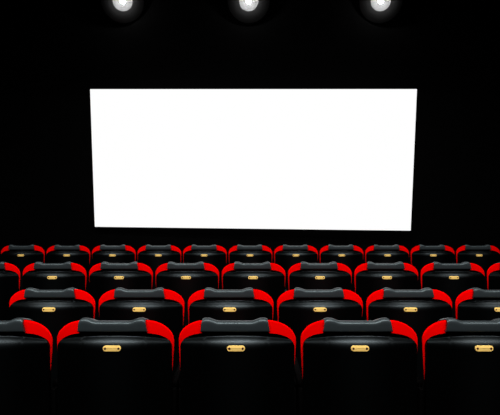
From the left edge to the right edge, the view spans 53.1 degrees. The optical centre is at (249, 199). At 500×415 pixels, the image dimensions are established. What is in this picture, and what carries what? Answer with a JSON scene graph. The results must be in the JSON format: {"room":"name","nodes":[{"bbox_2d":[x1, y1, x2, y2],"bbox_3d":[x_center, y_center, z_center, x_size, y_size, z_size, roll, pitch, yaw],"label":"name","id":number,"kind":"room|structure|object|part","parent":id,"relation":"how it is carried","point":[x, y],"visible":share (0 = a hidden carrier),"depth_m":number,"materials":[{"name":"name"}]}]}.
{"room":"auditorium","nodes":[
{"label":"auditorium","id":0,"kind":"room"},
{"bbox_2d":[0,0,499,268],"bbox_3d":[0.000,-1.500,9.850,10.800,6.600,0.200,0,0,0],"label":"wall","id":1,"kind":"structure","parent":0,"point":[53,52],"depth_m":9.75,"materials":[{"name":"black paint"}]},
{"bbox_2d":[101,0,143,22],"bbox_3d":[-2.431,-3.800,9.525,0.779,0.743,0.449,0,0,0],"label":"wall lamp","id":2,"kind":"object","parent":1,"relation":"attached to","point":[122,11],"visible":1,"depth_m":9.55,"materials":[{"name":"white glass"}]},
{"bbox_2d":[228,0,269,22],"bbox_3d":[-0.025,-3.800,9.542,0.727,0.743,0.451,0,0,27],"label":"wall lamp","id":3,"kind":"object","parent":1,"relation":"attached to","point":[246,11],"visible":1,"depth_m":9.55,"materials":[{"name":"white glass"}]},
{"bbox_2d":[90,89,416,230],"bbox_3d":[0.026,-0.735,9.451,5.941,2.602,0.817,0,0,3],"label":"screen","id":4,"kind":"object","parent":1,"relation":"attached to","point":[317,159],"visible":1,"depth_m":9.19,"materials":[{"name":"white fabric"}]},
{"bbox_2d":[359,0,402,22],"bbox_3d":[2.496,-3.800,9.525,0.778,0.743,0.449,0,0,0],"label":"wall lamp","id":5,"kind":"object","parent":1,"relation":"attached to","point":[376,11],"visible":1,"depth_m":9.55,"materials":[{"name":"white glass"}]},
{"bbox_3d":[0.000,1.700,3.125,10.800,0.200,13.250,0,0,0],"label":"floor","id":6,"kind":"structure","parent":0,"visible":0},
{"bbox_3d":[0.000,1.574,6.803,10.800,0.052,0.680,0,0,0],"label":"trim","id":7,"kind":"structure","parent":6,"relation":"on","visible":0},
{"bbox_2d":[1,245,44,290],"bbox_3d":[-2.994,1.068,6.790,0.597,0.960,0.507,0,0,0],"label":"chair","id":8,"kind":"object","parent":7,"relation":"on","point":[21,257],"visible":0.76,"depth_m":6.55,"materials":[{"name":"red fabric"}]},
{"bbox_2d":[1,245,44,258],"bbox_3d":[-2.994,0.893,6.654,0.578,0.590,0.142,0,0,0],"label":"cushion","id":9,"kind":"object","parent":8,"relation":"on","point":[36,252],"depth_m":6.56,"materials":[{"name":"black fabric"}]},
{"bbox_2d":[46,245,89,292],"bbox_3d":[-2.394,1.068,6.790,0.597,0.960,0.507,0,0,0],"label":"chair","id":10,"kind":"object","parent":7,"relation":"on","point":[78,254],"visible":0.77,"depth_m":6.56,"materials":[{"name":"black plastic"}]},
{"bbox_2d":[46,245,89,263],"bbox_3d":[-2.394,0.893,6.654,0.578,0.590,0.142,0,0,0],"label":"cushion","id":11,"kind":"object","parent":10,"relation":"on","point":[82,252],"depth_m":6.56,"materials":[{"name":"black fabric"}]},
{"bbox_2d":[92,245,135,266],"bbox_3d":[-1.794,1.068,6.790,0.597,0.960,0.507,0,0,0],"label":"chair","id":12,"kind":"object","parent":7,"relation":"on","point":[102,253],"visible":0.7,"depth_m":6.56,"materials":[{"name":"black leather"}]},
{"bbox_2d":[92,245,135,259],"bbox_3d":[-1.794,0.893,6.654,0.578,0.590,0.142,0,0,0],"label":"cushion","id":13,"kind":"object","parent":12,"relation":"on","point":[129,253],"depth_m":6.56,"materials":[{"name":"black fabric"}]},
{"bbox_2d":[137,245,180,289],"bbox_3d":[-1.194,1.068,6.790,0.597,0.960,0.507,0,0,0],"label":"chair","id":14,"kind":"object","parent":7,"relation":"on","point":[151,256],"visible":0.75,"depth_m":6.55,"materials":[{"name":"black plastic"}]},
{"bbox_2d":[137,245,180,254],"bbox_3d":[-1.194,0.893,6.654,0.578,0.590,0.142,0,0,0],"label":"cushion","id":15,"kind":"object","parent":14,"relation":"on","point":[148,249],"depth_m":6.57,"materials":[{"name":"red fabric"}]},
{"bbox_2d":[183,245,226,289],"bbox_3d":[-0.594,1.068,6.790,0.597,0.960,0.507,0,0,0],"label":"chair","id":16,"kind":"object","parent":7,"relation":"on","point":[215,255],"visible":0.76,"depth_m":6.56,"materials":[{"name":"black plastic"}]},
{"bbox_2d":[183,245,226,262],"bbox_3d":[-0.594,0.893,6.654,0.578,0.590,0.142,0,0,0],"label":"cushion","id":17,"kind":"object","parent":16,"relation":"on","point":[220,253],"depth_m":6.56,"materials":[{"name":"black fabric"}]},
{"bbox_2d":[229,245,271,263],"bbox_3d":[0.006,1.068,6.790,0.597,0.960,0.507,0,0,0],"label":"chair","id":18,"kind":"object","parent":7,"relation":"on","point":[239,253],"visible":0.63,"depth_m":6.56,"materials":[{"name":"black plastic"}]},
{"bbox_2d":[229,245,271,253],"bbox_3d":[0.006,0.893,6.654,0.578,0.590,0.142,0,0,0],"label":"cushion","id":19,"kind":"object","parent":18,"relation":"on","point":[239,249],"depth_m":6.57,"materials":[{"name":"red fabric"}]},
{"bbox_2d":[274,245,317,290],"bbox_3d":[0.606,1.068,6.790,0.597,0.960,0.507,0,0,0],"label":"chair","id":20,"kind":"object","parent":7,"relation":"on","point":[286,256],"visible":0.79,"depth_m":6.55,"materials":[{"name":"black plastic"}]},
{"bbox_2d":[274,245,317,261],"bbox_3d":[0.606,0.893,6.654,0.578,0.590,0.142,0,0,0],"label":"cushion","id":21,"kind":"object","parent":20,"relation":"on","point":[280,252],"depth_m":6.56,"materials":[{"name":"black fabric"}]},
{"bbox_2d":[320,245,362,291],"bbox_3d":[1.206,1.068,6.790,0.597,0.960,0.507,0,0,0],"label":"chair","id":22,"kind":"object","parent":7,"relation":"on","point":[351,256],"visible":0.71,"depth_m":6.55,"materials":[{"name":"black plastic"}]},
{"bbox_2d":[320,245,362,254],"bbox_3d":[1.206,0.893,6.654,0.578,0.590,0.142,0,0,0],"label":"cushion","id":23,"kind":"object","parent":22,"relation":"on","point":[330,249],"depth_m":6.57,"materials":[{"name":"red fabric"}]},
{"bbox_2d":[365,245,408,263],"bbox_3d":[1.806,1.068,6.790,0.597,0.960,0.507,0,0,0],"label":"chair","id":24,"kind":"object","parent":7,"relation":"on","point":[375,253],"visible":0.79,"depth_m":6.56,"materials":[{"name":"black plastic"}]},
{"bbox_2d":[411,245,454,289],"bbox_3d":[2.406,1.068,6.790,0.597,0.960,0.507,0,0,0],"label":"chair","id":25,"kind":"object","parent":7,"relation":"on","point":[421,255],"visible":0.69,"depth_m":6.56,"materials":[{"name":"black plastic"}]},
{"bbox_2d":[411,246,454,264],"bbox_3d":[2.406,0.893,6.654,0.578,0.590,0.142,0,0,0],"label":"cushion","id":26,"kind":"object","parent":25,"relation":"on","point":[417,253],"depth_m":6.56,"materials":[{"name":"black fabric"}]},
{"bbox_2d":[456,245,499,289],"bbox_3d":[3.006,1.068,6.790,0.597,0.960,0.507,0,0,0],"label":"chair","id":27,"kind":"object","parent":7,"relation":"on","point":[485,256],"visible":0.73,"depth_m":6.55,"materials":[{"name":"black leather"}]},
{"bbox_2d":[456,245,499,260],"bbox_3d":[3.006,0.893,6.654,0.578,0.590,0.142,0,0,0],"label":"cushion","id":28,"kind":"object","parent":27,"relation":"on","point":[462,253],"depth_m":6.56,"materials":[{"name":"black fabric"}]},
{"bbox_3d":[0.000,1.559,4.738,10.800,0.082,0.680,0,0,0],"label":"trim","id":29,"kind":"structure","parent":6,"relation":"on","visible":0},
{"bbox_2d":[0,262,19,320],"bbox_3d":[-2.368,1.038,4.724,0.597,0.960,0.507,0,0,0],"label":"chair","id":30,"kind":"object","parent":29,"relation":"on","point":[9,273],"visible":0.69,"depth_m":4.49,"materials":[{"name":"black plastic"}]},
{"bbox_2d":[4,263,19,288],"bbox_3d":[-2.367,0.864,4.589,0.578,0.590,0.142,0,0,0],"label":"cushion","id":31,"kind":"object","parent":30,"relation":"on","point":[10,270],"depth_m":4.51,"materials":[{"name":"red fabric"}]},
{"bbox_2d":[23,262,86,291],"bbox_3d":[-1.768,1.038,4.724,0.597,0.960,0.507,0,0,0],"label":"chair","id":32,"kind":"object","parent":29,"relation":"on","point":[38,275],"visible":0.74,"depth_m":4.50,"materials":[{"name":"black leather"}]},
{"bbox_2d":[89,262,152,320],"bbox_3d":[-1.167,1.038,4.724,0.597,0.960,0.507,0,0,0],"label":"chair","id":33,"kind":"object","parent":29,"relation":"on","point":[104,277],"visible":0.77,"depth_m":4.49,"materials":[{"name":"black leather"}]},
{"bbox_2d":[89,263,152,282],"bbox_3d":[-1.167,0.864,4.589,0.578,0.590,0.142,0,0,0],"label":"cushion","id":34,"kind":"object","parent":33,"relation":"on","point":[140,269],"depth_m":4.50,"materials":[{"name":"black fabric"}]},
{"bbox_2d":[155,262,221,327],"bbox_3d":[-0.568,1.038,4.724,0.597,0.960,0.507,0,0,0],"label":"chair","id":35,"kind":"object","parent":29,"relation":"on","point":[185,279],"visible":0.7,"depth_m":4.49,"materials":[{"name":"black plastic"}]},
{"bbox_2d":[155,263,218,286],"bbox_3d":[-0.567,0.864,4.589,0.578,0.590,0.142,0,0,0],"label":"cushion","id":36,"kind":"object","parent":35,"relation":"on","point":[165,269],"depth_m":4.50,"materials":[{"name":"black fabric"}]},
{"bbox_2d":[222,262,285,321],"bbox_3d":[0.033,1.038,4.724,0.597,0.960,0.507,0,0,0],"label":"chair","id":37,"kind":"object","parent":29,"relation":"on","point":[267,277],"visible":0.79,"depth_m":4.49,"materials":[{"name":"black plastic"}]},
{"bbox_2d":[222,263,285,289],"bbox_3d":[0.033,0.864,4.589,0.578,0.590,0.142,0,0,0],"label":"cushion","id":38,"kind":"object","parent":37,"relation":"on","point":[232,269],"depth_m":4.50,"materials":[{"name":"black fabric"}]},
{"bbox_2d":[285,262,351,291],"bbox_3d":[0.632,1.038,4.724,0.597,0.960,0.507,0,0,0],"label":"chair","id":39,"kind":"object","parent":29,"relation":"on","point":[304,275],"visible":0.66,"depth_m":4.50,"materials":[{"name":"black leather"}]},
{"bbox_2d":[354,262,417,320],"bbox_3d":[1.232,1.038,4.724,0.597,0.960,0.507,0,0,0],"label":"chair","id":40,"kind":"object","parent":29,"relation":"on","point":[369,277],"visible":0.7,"depth_m":4.49,"materials":[{"name":"black plastic"}]},
{"bbox_2d":[354,263,417,292],"bbox_3d":[1.233,0.864,4.589,0.578,0.590,0.142,0,0,0],"label":"cushion","id":41,"kind":"object","parent":40,"relation":"on","point":[365,269],"depth_m":4.50,"materials":[{"name":"black fabric"}]},
{"bbox_2d":[421,262,484,318],"bbox_3d":[1.833,1.038,4.724,0.597,0.960,0.507,0,0,0],"label":"chair","id":42,"kind":"object","parent":29,"relation":"on","point":[452,279],"visible":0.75,"depth_m":4.49,"materials":[{"name":"black plastic"}]},
{"bbox_2d":[421,263,484,288],"bbox_3d":[1.833,0.864,4.589,0.578,0.590,0.142,0,0,0],"label":"cushion","id":43,"kind":"object","parent":42,"relation":"on","point":[431,269],"depth_m":4.50,"materials":[{"name":"black fabric"}]},
{"bbox_2d":[487,262,499,289],"bbox_3d":[2.433,1.038,4.724,0.597,0.960,0.507,0,0,0],"label":"chair","id":44,"kind":"object","parent":29,"relation":"on","point":[493,273],"visible":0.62,"depth_m":4.50,"materials":[{"name":"black plastic"}]},
{"bbox_3d":[0.000,1.575,3.578,10.800,0.050,0.680,0,0,0],"label":"trim","id":45,"kind":"structure","parent":6,"relation":"on","visible":0},
{"bbox_2d":[9,287,94,388],"bbox_3d":[-1.330,1.069,3.564,0.597,0.960,0.507,0,0,0],"label":"chair","id":46,"kind":"object","parent":45,"relation":"on","point":[53,309],"visible":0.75,"depth_m":3.33,"materials":[{"name":"black plastic"}]},
{"bbox_3d":[-1.335,0.727,3.319,0.088,0.029,0.014,0,0,0],"label":"number plate","id":47,"kind":"part","parent":46,"relation":"part of","materials":[{"name":"gold metal"}]},
{"bbox_2d":[9,289,94,318],"bbox_3d":[-1.329,0.895,3.429,0.578,0.590,0.142,0,0,0],"label":"cushion","id":48,"kind":"object","parent":46,"relation":"on","point":[27,296],"depth_m":3.35,"materials":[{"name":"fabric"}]},
{"bbox_2d":[99,287,188,376],"bbox_3d":[-0.730,1.069,3.564,0.597,0.960,0.507,0,0,0],"label":"chair","id":49,"kind":"object","parent":45,"relation":"on","point":[161,305],"visible":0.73,"depth_m":3.33,"materials":[{"name":"black leather"}]},
{"bbox_3d":[-0.735,0.727,3.319,0.088,0.029,0.014,0,0,0],"label":"number plate","id":50,"kind":"part","parent":49,"relation":"part of","materials":[{"name":"gold metal"}]},
{"bbox_2d":[99,289,184,321],"bbox_3d":[-0.729,0.895,3.429,0.578,0.590,0.142,0,0,0],"label":"cushion","id":51,"kind":"object","parent":49,"relation":"on","point":[116,296],"depth_m":3.34,"materials":[{"name":"fabric"}]},
{"bbox_2d":[188,287,273,323],"bbox_3d":[-0.130,1.069,3.564,0.597,0.960,0.507,0,0,0],"label":"chair","id":52,"kind":"object","parent":45,"relation":"on","point":[247,304],"visible":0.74,"depth_m":3.34,"materials":[{"name":"black leather"}]},
{"bbox_3d":[-0.135,0.727,3.319,0.088,0.029,0.014,0,0,0],"label":"number plate","id":53,"kind":"part","parent":52,"relation":"part of","materials":[{"name":"gold metal"}]},
{"bbox_2d":[277,287,362,372],"bbox_3d":[0.470,1.069,3.564,0.597,0.960,0.507,0,0,0],"label":"chair","id":54,"kind":"object","parent":45,"relation":"on","point":[297,308],"visible":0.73,"depth_m":3.33,"materials":[{"name":"black plastic"}]},
{"bbox_3d":[0.465,0.727,3.319,0.088,0.029,0.014,0,0,0],"label":"number plate","id":55,"kind":"part","parent":54,"relation":"part of","materials":[{"name":"gold metal"}]},
{"bbox_2d":[277,289,362,321],"bbox_3d":[0.471,0.895,3.429,0.578,0.590,0.142,0,0,0],"label":"cushion","id":56,"kind":"object","parent":54,"relation":"on","point":[295,296],"depth_m":3.35,"materials":[{"name":"fabric"}]},
{"bbox_2d":[366,287,451,388],"bbox_3d":[1.070,1.069,3.564,0.597,0.960,0.507,0,0,0],"label":"chair","id":57,"kind":"object","parent":45,"relation":"on","point":[420,309],"visible":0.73,"depth_m":3.33,"materials":[{"name":"black plastic"}]},
{"bbox_2d":[366,289,451,320],"bbox_3d":[1.071,0.895,3.429,0.578,0.590,0.142,0,0,0],"label":"cushion","id":58,"kind":"object","parent":57,"relation":"on","point":[383,296],"depth_m":3.35,"materials":[{"name":"fabric"}]},
{"bbox_3d":[1.065,0.727,3.319,0.088,0.029,0.014,0,0,0],"label":"number plate","id":59,"kind":"part","parent":57,"relation":"part of","materials":[{"name":"gold metal"}]},
{"bbox_2d":[455,287,499,320],"bbox_3d":[1.670,1.069,3.564,0.597,0.960,0.507,0,0,0],"label":"chair","id":60,"kind":"object","parent":45,"relation":"on","point":[473,304],"visible":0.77,"depth_m":3.34,"materials":[{"name":"black plastic"}]},
{"bbox_2d":[455,289,474,318],"bbox_3d":[1.671,0.895,3.429,0.578,0.590,0.142,0,0,0],"label":"cushion","id":61,"kind":"object","parent":60,"relation":"on","point":[466,298],"depth_m":3.36,"materials":[{"name":"red fabric"}]},
{"bbox_3d":[0.000,1.571,2.679,10.800,0.059,0.680,0,0,0],"label":"trim","id":62,"kind":"structure","parent":6,"relation":"on","visible":0},
{"bbox_2d":[0,318,56,414],"bbox_3d":[-1.262,1.061,2.666,0.597,0.960,0.507,0,0,0],"label":"chair","id":63,"kind":"object","parent":62,"relation":"on","point":[26,345],"visible":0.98,"depth_m":2.43,"materials":[{"name":"black plastic"}]},
{"bbox_2d":[23,320,52,369],"bbox_3d":[-1.262,0.886,2.530,0.578,0.590,0.142,0,0,0],"label":"cushion","id":64,"kind":"object","parent":63,"relation":"on","point":[33,331],"depth_m":2.46,"materials":[{"name":"red fabric"}]},
{"bbox_3d":[-0.982,1.241,2.699,0.024,0.600,0.420,0,0,0],"label":"panel","id":65,"kind":"part","parent":63,"relation":"part of","materials":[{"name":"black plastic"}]},
{"bbox_3d":[-0.982,0.929,2.719,0.035,0.035,0.400,0,0,0],"label":"armrest","id":66,"kind":"part","parent":63,"relation":"part of","materials":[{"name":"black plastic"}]},
{"bbox_2d":[57,318,179,414],"bbox_3d":[-0.662,1.061,2.666,0.597,0.960,0.507,0,0,0],"label":"chair","id":67,"kind":"object","parent":62,"relation":"on","point":[104,367],"visible":1,"depth_m":2.43,"materials":[{"name":"black plastic"}]},
{"bbox_3d":[-0.668,0.719,2.420,0.088,0.029,0.014,0,0,0],"label":"number plate","id":68,"kind":"part","parent":67,"relation":"part of","materials":[{"name":"gold metal"}]},
{"bbox_2d":[57,320,173,369],"bbox_3d":[-0.662,0.886,2.530,0.578,0.590,0.142,0,0,0],"label":"cushion","id":69,"kind":"object","parent":67,"relation":"on","point":[156,331],"depth_m":2.46,"materials":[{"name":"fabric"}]},
{"bbox_3d":[-0.382,1.241,2.699,0.024,0.600,0.420,0,0,0],"label":"panel","id":70,"kind":"part","parent":67,"relation":"part of","materials":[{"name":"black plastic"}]},
{"bbox_3d":[-0.382,0.929,2.719,0.035,0.035,0.400,0,0,0],"label":"armrest","id":71,"kind":"part","parent":67,"relation":"part of","materials":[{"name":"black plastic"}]},
{"bbox_2d":[179,318,296,414],"bbox_3d":[-0.062,1.061,2.666,0.597,0.960,0.507,0,0,0],"label":"chair","id":72,"kind":"object","parent":62,"relation":"on","point":[227,367],"visible":1,"depth_m":2.43,"materials":[{"name":"black plastic"}]},
{"bbox_3d":[-0.068,0.719,2.420,0.088,0.029,0.014,0,0,0],"label":"number plate","id":73,"kind":"part","parent":72,"relation":"part of","materials":[{"name":"gold metal"}]},
{"bbox_2d":[179,320,295,364],"bbox_3d":[-0.062,0.886,2.530,0.578,0.590,0.142,0,0,0],"label":"cushion","id":74,"kind":"object","parent":72,"relation":"on","point":[279,332],"depth_m":2.46,"materials":[{"name":"fabric"}]},
{"bbox_3d":[0.218,1.241,2.699,0.024,0.600,0.420,0,0,0],"label":"panel","id":75,"kind":"part","parent":72,"relation":"part of","materials":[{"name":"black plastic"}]},
{"bbox_2d":[294,318,417,414],"bbox_3d":[0.537,1.061,2.666,0.597,0.960,0.507,0,0,0],"label":"chair","id":76,"kind":"object","parent":62,"relation":"on","point":[349,367],"visible":0.99,"depth_m":2.43,"materials":[{"name":"black plastic"}]},
{"bbox_3d":[0.257,0.929,2.719,0.035,0.035,0.400,0,0,0],"label":"armrest","id":77,"kind":"part","parent":76,"relation":"part of","materials":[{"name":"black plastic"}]},
{"bbox_3d":[0.257,1.241,2.699,0.024,0.600,0.420,0,0,0],"label":"panel","id":78,"kind":"part","parent":76,"relation":"part of","materials":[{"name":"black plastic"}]},
{"bbox_2d":[300,320,417,378],"bbox_3d":[0.538,0.886,2.530,0.578,0.590,0.142,0,0,0],"label":"cushion","id":79,"kind":"object","parent":76,"relation":"on","point":[401,332],"depth_m":2.46,"materials":[{"name":"fabric"}]},
{"bbox_3d":[0.532,0.719,2.420,0.088,0.029,0.014,0,0,0],"label":"number plate","id":80,"kind":"part","parent":76,"relation":"part of","materials":[{"name":"gold metal"}]},
{"bbox_2d":[417,318,499,414],"bbox_3d":[1.137,1.061,2.666,0.597,0.960,0.507,0,0,0],"label":"chair","id":81,"kind":"object","parent":62,"relation":"on","point":[461,359],"visible":0.96,"depth_m":2.43,"materials":[{"name":"black leather"}]},
{"bbox_3d":[0.857,0.929,2.719,0.035,0.035,0.400,0,0,0],"label":"armrest","id":82,"kind":"part","parent":81,"relation":"part of","materials":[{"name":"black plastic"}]},
{"bbox_3d":[0.857,1.241,2.699,0.024,0.600,0.420,0,0,0],"label":"panel","id":83,"kind":"part","parent":81,"relation":"part of","materials":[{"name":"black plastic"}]},
{"bbox_2d":[422,320,448,378],"bbox_3d":[1.138,0.886,2.530,0.578,0.590,0.142,0,0,0],"label":"cushion","id":84,"kind":"object","parent":81,"relation":"on","point":[436,332],"depth_m":2.46,"materials":[{"name":"red fabric"}]},
{"bbox_3d":[1.132,0.719,2.420,0.088,0.029,0.014,0,0,0],"label":"number plate","id":85,"kind":"part","parent":81,"relation":"part of","materials":[{"name":"gold metal"}]}
]}

